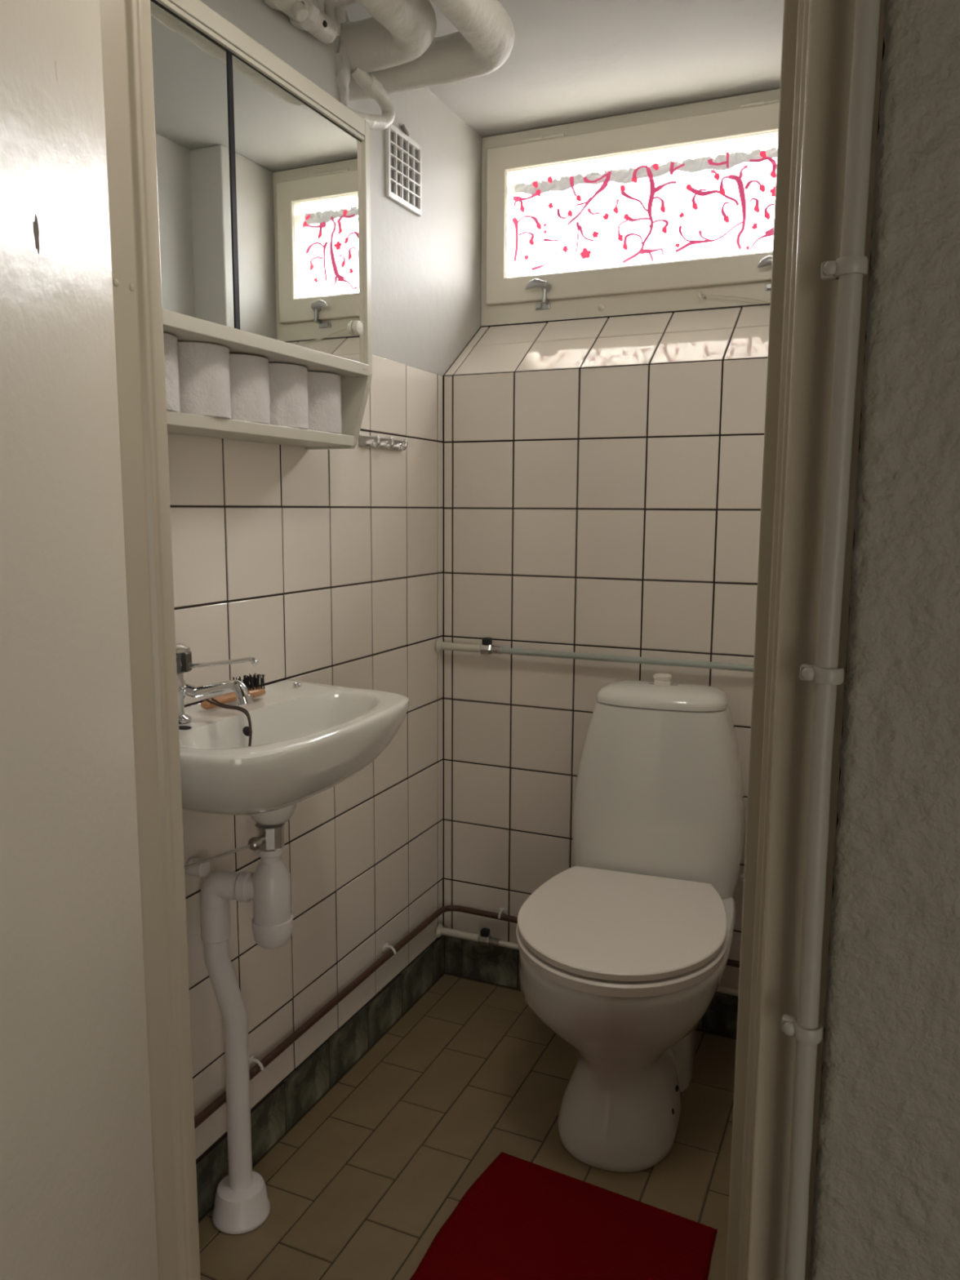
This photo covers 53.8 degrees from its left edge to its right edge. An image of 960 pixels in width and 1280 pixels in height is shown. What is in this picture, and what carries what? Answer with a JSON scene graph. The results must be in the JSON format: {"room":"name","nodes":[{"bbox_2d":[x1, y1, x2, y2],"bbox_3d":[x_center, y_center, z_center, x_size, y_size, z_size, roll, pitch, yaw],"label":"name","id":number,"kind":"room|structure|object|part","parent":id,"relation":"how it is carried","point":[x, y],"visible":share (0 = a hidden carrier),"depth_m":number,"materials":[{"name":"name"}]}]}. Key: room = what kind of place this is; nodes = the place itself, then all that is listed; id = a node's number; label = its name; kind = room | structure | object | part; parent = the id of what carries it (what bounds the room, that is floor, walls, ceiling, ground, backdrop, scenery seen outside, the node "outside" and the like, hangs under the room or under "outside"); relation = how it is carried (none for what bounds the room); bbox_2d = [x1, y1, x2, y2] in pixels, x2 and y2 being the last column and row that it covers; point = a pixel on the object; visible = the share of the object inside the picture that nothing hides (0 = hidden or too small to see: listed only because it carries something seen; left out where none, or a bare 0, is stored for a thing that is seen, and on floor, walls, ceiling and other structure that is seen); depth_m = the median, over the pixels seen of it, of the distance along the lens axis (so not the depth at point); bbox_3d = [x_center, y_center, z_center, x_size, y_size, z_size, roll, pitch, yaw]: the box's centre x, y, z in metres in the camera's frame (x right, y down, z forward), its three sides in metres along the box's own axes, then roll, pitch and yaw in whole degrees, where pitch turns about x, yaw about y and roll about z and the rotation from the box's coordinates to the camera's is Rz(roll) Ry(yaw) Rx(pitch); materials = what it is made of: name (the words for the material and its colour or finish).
{"room":"bathroom","nodes":[
{"label":"bathroom","id":0,"kind":"room"},
{"bbox_2d":[167,0,482,1161],"bbox_3d":[-0.300,-0.097,1.790,0.217,2.120,1.600,4,9,24],"label":"wall","id":1,"kind":"structure","parent":0,"point":[322,566],"depth_m":1.87,"materials":[{"name":"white tile"}]},
{"bbox_2d":[150,0,372,449],"bbox_3d":[-0.373,-0.563,1.354,0.133,0.534,0.638,4,9,24],"label":"upper cabinet","id":2,"kind":"object","parent":1,"relation":"attached to","point":[264,181],"visible":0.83,"depth_m":1.34,"materials":[{"name":"beige laminate"}]},
{"bbox_2d":[163,332,180,412],"bbox_3d":[-0.448,-0.350,1.247,0.098,0.098,0.098,2,8,11],"label":"toilet roll","id":3,"kind":"object","parent":2,"relation":"in","point":[171,345],"visible":0.29,"depth_m":1.23,"materials":[{"name":"white paper"}]},
{"bbox_3d":[-0.398,-0.592,1.171,0.011,0.360,0.266,4,9,24],"label":"mirror door","id":4,"kind":"part","parent":2,"relation":"part of","materials":[{"name":"clear glass"}]},
{"bbox_2d":[177,341,231,419],"bbox_3d":[-0.403,-0.363,1.337,0.098,0.098,0.098,0,8,-4],"label":"toilet roll","id":5,"kind":"object","parent":2,"relation":"in","point":[204,378],"visible":0.62,"depth_m":1.30,"materials":[{"name":"white paper"}]},
{"bbox_3d":[-0.432,-0.568,1.380,0.004,0.528,0.610,4,9,24],"label":"panel","id":6,"kind":"part","parent":2,"relation":"part of","materials":[{"name":"beige laminate"}]},
{"bbox_2d":[229,353,270,424],"bbox_3d":[-0.367,-0.375,1.428,0.098,0.096,0.098,-3,8,-19],"label":"toilet roll","id":7,"kind":"object","parent":2,"relation":"on","point":[250,397],"visible":0.53,"depth_m":1.39,"materials":[{"name":"white paper"}]},
{"bbox_3d":[-0.323,-0.808,1.298,0.021,0.032,0.610,4,9,24],"label":"rail","id":8,"kind":"part","parent":2,"relation":"part of","materials":[{"name":"beige laminate"}]},
{"bbox_2d":[166,410,354,447],"bbox_3d":[-0.388,-0.312,1.395,0.099,0.018,0.610,4,9,24],"label":"shelf","id":9,"kind":"object","parent":2,"relation":"attached to","point":[180,423],"depth_m":1.42,"materials":[{"name":"beige laminate"}]},
{"bbox_2d":[162,308,369,377],"bbox_3d":[-0.373,-0.428,1.374,0.133,0.019,0.612,4,9,24],"label":"shelf","id":10,"kind":"object","parent":2,"relation":"attached to","point":[190,325],"depth_m":1.36,"materials":[{"name":"beige laminate"}]},
{"bbox_2d":[268,362,308,429],"bbox_3d":[-0.326,-0.388,1.520,0.097,0.098,0.098,-5,10,-35],"label":"toilet roll","id":11,"kind":"object","parent":2,"relation":"on","point":[288,383],"visible":0.54,"depth_m":1.48,"materials":[{"name":"white paper"}]},
{"bbox_3d":[-0.274,-0.629,1.446,0.011,0.360,0.323,4,9,24],"label":"mirror door","id":12,"kind":"part","parent":2,"relation":"part of","materials":[{"name":"clear glass"}]},
{"bbox_2d":[307,371,342,434],"bbox_3d":[-0.285,-0.400,1.612,0.098,0.098,0.098,7,10,39],"label":"toilet roll","id":13,"kind":"object","parent":2,"relation":"on","point":[324,389],"visible":0.52,"depth_m":1.57,"materials":[{"name":"white paper"}]},
{"bbox_3d":[-0.248,-0.602,1.637,0.130,0.534,0.014,4,9,24],"label":"panel","id":14,"kind":"part","parent":2,"relation":"part of","materials":[{"name":"beige laminate"}]},
{"bbox_3d":[-0.205,-0.525,1.592,0.010,0.024,0.024,4,9,24],"label":"door knob","id":15,"kind":"part","parent":2,"relation":"part of","materials":[{"name":"white plastic"}]},
{"bbox_2d":[178,679,408,825],"bbox_3d":[-0.305,0.188,1.425,0.286,0.179,0.481,4,9,24],"label":"basin","id":16,"kind":"object","parent":1,"relation":"attached to","point":[308,739],"visible":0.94,"depth_m":1.35,"materials":[{"name":"white ceramic"}]},
{"bbox_2d":[175,643,258,724],"bbox_3d":[-0.388,0.064,1.328,0.164,0.110,0.056,4,9,24],"label":"mixer tap","id":17,"kind":"object","parent":16,"relation":"on","point":[184,654],"visible":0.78,"depth_m":1.33,"materials":[{"name":"silver metal"}]},
{"bbox_2d":[177,672,191,724],"bbox_3d":[-0.438,0.081,1.352,0.048,0.070,0.048,4,9,24],"label":"tap","id":18,"kind":"object","parent":17,"relation":"on","point":[184,689],"depth_m":1.35,"materials":[{"name":"silver metal"}]},
{"bbox_3d":[-0.374,0.072,1.340,0.121,0.037,0.022,3,9,22],"label":"spout","id":19,"kind":"part","parent":17,"relation":"part of","materials":[{"name":"silver metal"}]},
{"bbox_3d":[-0.363,0.033,1.327,0.122,0.024,0.010,3,8,20],"label":"lever","id":20,"kind":"part","parent":17,"relation":"part of","materials":[{"name":"silver metal"}]},
{"bbox_2d":[200,672,266,746],"bbox_3d":[-0.357,0.111,1.466,0.088,0.101,0.135,3,8,20],"label":"brush","id":21,"kind":"object","parent":16,"relation":"on","point":[254,688],"visible":0.77,"depth_m":1.45,"materials":[{"name":"brown wood"}]},
{"bbox_2d":[263,0,356,44],"bbox_3d":[-0.343,-0.910,1.301,0.150,0.333,0.671,4,9,24],"label":"pipe","id":22,"kind":"object","parent":1,"relation":"attached to","point":[308,15],"visible":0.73,"depth_m":1.45,"materials":[{"name":"white plastic"}]},
{"bbox_3d":[-0.267,-0.930,1.402,0.025,0.024,0.022,4,9,24],"label":"valve stem","id":23,"kind":"part","parent":22,"relation":"part of","materials":[{"name":"white"}]},
{"bbox_2d":[195,934,444,1221],"bbox_3d":[-0.333,0.862,1.830,0.009,0.108,1.201,4,9,24],"label":"baseboard","id":24,"kind":"structure","parent":1,"relation":"attached to","point":[280,1110],"depth_m":1.87,"materials":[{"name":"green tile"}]},
{"bbox_2d":[359,434,407,451],"bbox_3d":[-0.190,-0.402,1.929,0.026,0.024,0.174,4,9,24],"label":"hook rail","id":25,"kind":"object","parent":1,"relation":"attached to","point":[365,441],"visible":1,"depth_m":1.93,"materials":[{"name":"silver metal"}]},
{"bbox_2d":[338,0,436,72],"bbox_3d":[-0.301,-0.957,1.296,0.269,0.078,0.707,4,9,24],"label":"insulated pipe","id":26,"kind":"object","parent":1,"relation":"attached to","point":[397,32],"visible":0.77,"depth_m":1.53,"materials":[{"name":"grey fabric"}]},
{"bbox_2d":[346,67,395,129],"bbox_3d":[-0.192,-0.926,1.633,0.031,0.105,0.142,5,9,32],"label":"pipe","id":27,"kind":"object","parent":26,"relation":"attached to","point":[368,82],"visible":0.84,"depth_m":1.63,"materials":[{"name":"white"}]},
{"bbox_2d":[385,124,421,216],"bbox_3d":[-0.155,-0.975,1.947,0.011,0.159,0.143,4,9,24],"label":"air vent","id":28,"kind":"object","parent":1,"relation":"in","point":[402,153],"visible":0.96,"depth_m":1.94,"materials":[{"name":"white plastic"}]},
{"bbox_2d":[348,0,515,101],"bbox_3d":[-0.238,-0.958,1.318,0.366,0.075,0.798,4,9,24],"label":"insulated pipe","id":29,"kind":"object","parent":1,"relation":"attached to","point":[483,41],"visible":0.71,"depth_m":1.58,"materials":[{"name":"grey"}]},
{"bbox_2d":[194,905,739,1128],"bbox_3d":[0.102,0.750,1.618,0.950,0.031,1.191,4,9,24],"label":"copper pipe","id":30,"kind":"object","parent":1,"relation":"attached to","point":[260,1065],"visible":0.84,"depth_m":1.90,"materials":[{"name":"brown"}]},
{"bbox_2d":[198,973,736,1279],"bbox_3d":[0.106,1.007,1.605,1.240,0.129,1.320,4,9,24],"label":"floor","id":31,"kind":"structure","parent":0,"point":[362,1186],"depth_m":1.73,"materials":[{"name":"brown tile"}]},
{"bbox_2d":[184,822,293,1234],"bbox_3d":[-0.444,0.624,1.415,0.153,0.676,0.330,7,11,41],"label":"drain pipe","id":32,"kind":"object","parent":31,"relation":"on","point":[242,1205],"visible":0.99,"depth_m":1.47,"materials":[{"name":"white plastic"}]},
{"bbox_2d":[232,871,253,902],"bbox_3d":[-0.366,0.380,1.459,0.055,0.047,0.047,2,8,10],"label":"nut","id":33,"kind":"object","parent":32,"relation":"attached to","point":[243,881],"depth_m":1.44,"materials":[{"name":"white plastic"}]},
{"bbox_3d":[-0.332,0.302,1.410,0.021,0.019,0.030,4,9,24],"label":"knob","id":34,"kind":"part","parent":32,"relation":"part of","materials":[{"name":"silver metal"}]},
{"bbox_2d":[251,848,293,948],"bbox_3d":[-0.319,0.390,1.453,0.062,0.156,0.062,4,9,24],"label":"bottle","id":35,"kind":"object","parent":32,"relation":"on","point":[272,922],"depth_m":1.43,"materials":[{"name":"white plastic"}]},
{"bbox_2d":[409,1151,717,1279],"bbox_3d":[0.089,0.973,1.359,0.442,0.007,0.611,4,9,24],"label":"bath mat","id":36,"kind":"object","parent":31,"relation":"on","point":[520,1219],"visible":1,"depth_m":1.51,"materials":[{"name":"red fabric"}]},
{"bbox_2d":[515,673,744,1172],"bbox_3d":[0.287,0.504,1.806,0.380,0.815,0.624,3,8,19],"label":"toilet","id":37,"kind":"object","parent":31,"relation":"on","point":[624,950],"visible":1,"depth_m":1.77,"materials":[{"name":"white ceramic"}]},
{"bbox_3d":[0.256,0.532,1.720,0.374,0.022,0.436,3,8,19],"label":"seat","id":38,"kind":"part","parent":37,"relation":"part of","materials":[{"name":"white plastic"}]},
{"bbox_3d":[0.256,0.509,1.717,0.370,0.014,0.432,3,8,19],"label":"seat lid","id":39,"kind":"part","parent":37,"relation":"part of","materials":[{"name":"white plastic"}]},
{"bbox_3d":[0.280,0.723,1.821,0.380,0.378,0.565,3,8,19],"label":"bowl","id":40,"kind":"part","parent":37,"relation":"part of","materials":[{"name":"white ceramic"}]},
{"bbox_3d":[0.374,0.325,1.987,0.351,0.392,0.178,3,8,19],"label":"tank","id":41,"kind":"part","parent":37,"relation":"part of","materials":[{"name":"white ceramic"}]},
{"bbox_3d":[0.378,0.111,1.965,0.268,0.036,0.166,3,8,19],"label":"tank lid","id":42,"kind":"part","parent":37,"relation":"part of","materials":[{"name":"white ceramic"}]},
{"bbox_3d":[0.378,0.083,1.960,0.038,0.024,0.038,3,8,19],"label":"flush knob","id":43,"kind":"part","parent":37,"relation":"part of","materials":[{"name":"white plastic"}]},
{"bbox_2d":[345,0,784,137],"bbox_3d":[0.194,-1.152,1.480,1.240,0.100,1.740,4,9,24],"label":"ceiling","id":44,"kind":"structure","parent":0,"point":[569,61],"depth_m":1.89,"materials":[{"name":"grey paint"}]},
{"bbox_2d":[443,305,769,989],"bbox_3d":[0.434,-0.145,2.239,1.153,2.100,0.421,4,9,24],"label":"wall","id":45,"kind":"structure","parent":0,"point":[602,477],"depth_m":2.11,"materials":[{"name":"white tile"}]},
{"bbox_2d":[435,923,738,996],"bbox_3d":[0.333,0.739,2.141,0.949,0.044,0.035,4,9,24],"label":"pipe","id":46,"kind":"object","parent":45,"relation":"attached to","point":[484,938],"visible":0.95,"depth_m":2.27,"materials":[{"name":"metal"}]},
{"bbox_3d":[0.012,0.704,2.280,0.020,0.018,0.020,4,9,24],"label":"valve handle","id":47,"kind":"part","parent":46,"relation":"part of","materials":[{"name":"black plastic"}]},
{"bbox_2d":[444,935,737,1038],"bbox_3d":[0.344,0.817,2.181,0.953,0.108,0.008,4,9,24],"label":"baseboard","id":48,"kind":"structure","parent":45,"relation":"attached to","point":[469,959],"depth_m":2.31,"materials":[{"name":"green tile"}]},
{"bbox_2d":[435,637,753,671],"bbox_3d":[0.337,0.038,2.043,0.949,0.044,0.035,4,9,24],"label":"pipe","id":49,"kind":"object","parent":45,"relation":"attached to","point":[486,647],"visible":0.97,"depth_m":2.09,"materials":[{"name":"white metal"}]},
{"bbox_3d":[0.016,0.003,2.182,0.020,0.018,0.020,4,9,24],"label":"valve handle","id":50,"kind":"part","parent":49,"relation":"part of","materials":[{"name":"black plastic"}]},
{"bbox_2d":[480,88,780,327],"bbox_3d":[0.429,-0.977,2.223,0.856,0.444,0.206,4,9,24],"label":"window","id":51,"kind":"structure","parent":45,"relation":"in","point":[673,286],"depth_m":2.17,"materials":[{"name":"beige paint"}]},
{"bbox_2d":[525,278,551,310],"bbox_3d":[0.141,-0.824,2.254,0.058,0.065,0.042,4,9,24],"label":"handle","id":52,"kind":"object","parent":51,"relation":"attached to","point":[545,286],"depth_m":2.24,"materials":[{"name":"silver metal"}]},
{"bbox_3d":[0.131,-0.843,2.239,0.049,0.024,0.012,4,9,24],"label":"lever","id":53,"kind":"part","parent":52,"relation":"part of","materials":[{"name":"silver metal"}]},
{"bbox_3d":[0.156,-0.819,2.251,0.008,0.036,0.028,4,9,24],"label":"hook arm","id":54,"kind":"part","parent":52,"relation":"part of","materials":[{"name":"silver metal"}]},
{"bbox_2d":[511,146,777,271],"bbox_3d":[0.413,-0.972,2.187,0.766,0.252,0.018,4,9,24],"label":"curtain","id":55,"kind":"object","parent":51,"relation":"hanging from","point":[727,161],"visible":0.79,"depth_m":2.19,"materials":[{"name":"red fabric"}]},
{"bbox_2d":[697,290,707,300],"bbox_3d":[0.497,-0.769,2.114,0.019,0.019,0.021,4,9,24],"label":"hook","id":56,"kind":"object","parent":51,"relation":"attached to","point":[703,297],"visible":1,"depth_m":2.11,"materials":[{"name":"beige paint"}]},
{"bbox_2d":[702,293,770,303],"bbox_3d":[0.636,-0.740,2.052,0.302,0.047,0.005,3,9,21],"label":"cord","id":57,"kind":"object","parent":56,"relation":"attached to","point":[708,294],"visible":0.56,"depth_m":2.08,"materials":[{"name":"beige plastic"}]},
{"bbox_2d":[757,255,772,290],"bbox_3d":[0.629,-0.792,2.040,0.058,0.065,0.042,4,9,24],"label":"handle","id":58,"kind":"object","parent":51,"relation":"attached to","point":[766,261],"depth_m":2.03,"materials":[{"name":"silver metal"}]},
{"bbox_3d":[0.620,-0.810,2.025,0.049,0.024,0.012,4,9,24],"label":"lever","id":59,"kind":"part","parent":58,"relation":"part of","materials":[{"name":"silver metal"}]},
{"bbox_2d":[738,873,743,879],"bbox_3d":[0.578,0.407,1.979,0.056,0.186,0.070,4,9,24],"label":"supply valve","id":60,"kind":"object","parent":45,"relation":"attached to","point":[741,877],"visible":0.04,"depth_m":1.97,"materials":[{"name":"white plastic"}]},
{"bbox_2d":[808,0,959,1279],"bbox_3d":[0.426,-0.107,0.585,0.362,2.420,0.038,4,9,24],"label":"wall","id":61,"kind":"structure","parent":0,"point":[886,1203],"depth_m":0.65,"materials":[{"name":"grey paint"}]},
{"bbox_2d":[781,0,880,1279],"bbox_3d":[0.241,-0.079,0.654,0.023,2.296,0.030,-5,10,-35],"label":"pipe","id":62,"kind":"object","parent":61,"relation":"attached to","point":[852,264],"visible":1,"depth_m":0.66,"materials":[{"name":"beige paint"}]},
{"bbox_3d":[-0.890,-0.055,1.245,1.138,2.120,0.081,4,9,24],"label":"wall","id":63,"kind":"structure","parent":0,"visible":0},
{"bbox_2d":[0,0,158,1279],"bbox_3d":[-0.355,0.080,0.683,0.099,1.950,0.620,0,8,0],"label":"door","id":64,"kind":"structure","parent":63,"relation":"in","point":[77,1198],"depth_m":0.83,"materials":[{"name":"beige paint"}]},
{"bbox_2d":[99,0,200,1279],"bbox_3d":[-0.380,0.026,1.032,0.052,1.985,0.084,4,9,24],"label":"trim","id":65,"kind":"structure","parent":63,"relation":"attached to","point":[126,30],"depth_m":1.02,"materials":[{"name":"beige paint"}]},
{"bbox_3d":[0.351,0.028,0.702,0.148,2.120,0.081,4,9,24],"label":"wall","id":66,"kind":"structure","parent":0,"visible":0},
{"bbox_2d":[725,0,884,1279],"bbox_3d":[0.272,0.070,0.743,0.120,1.985,0.091,4,9,24],"label":"trim","id":67,"kind":"structure","parent":66,"relation":"attached to","point":[818,35],"depth_m":0.72,"materials":[{"name":"beige paint"}]}
]}

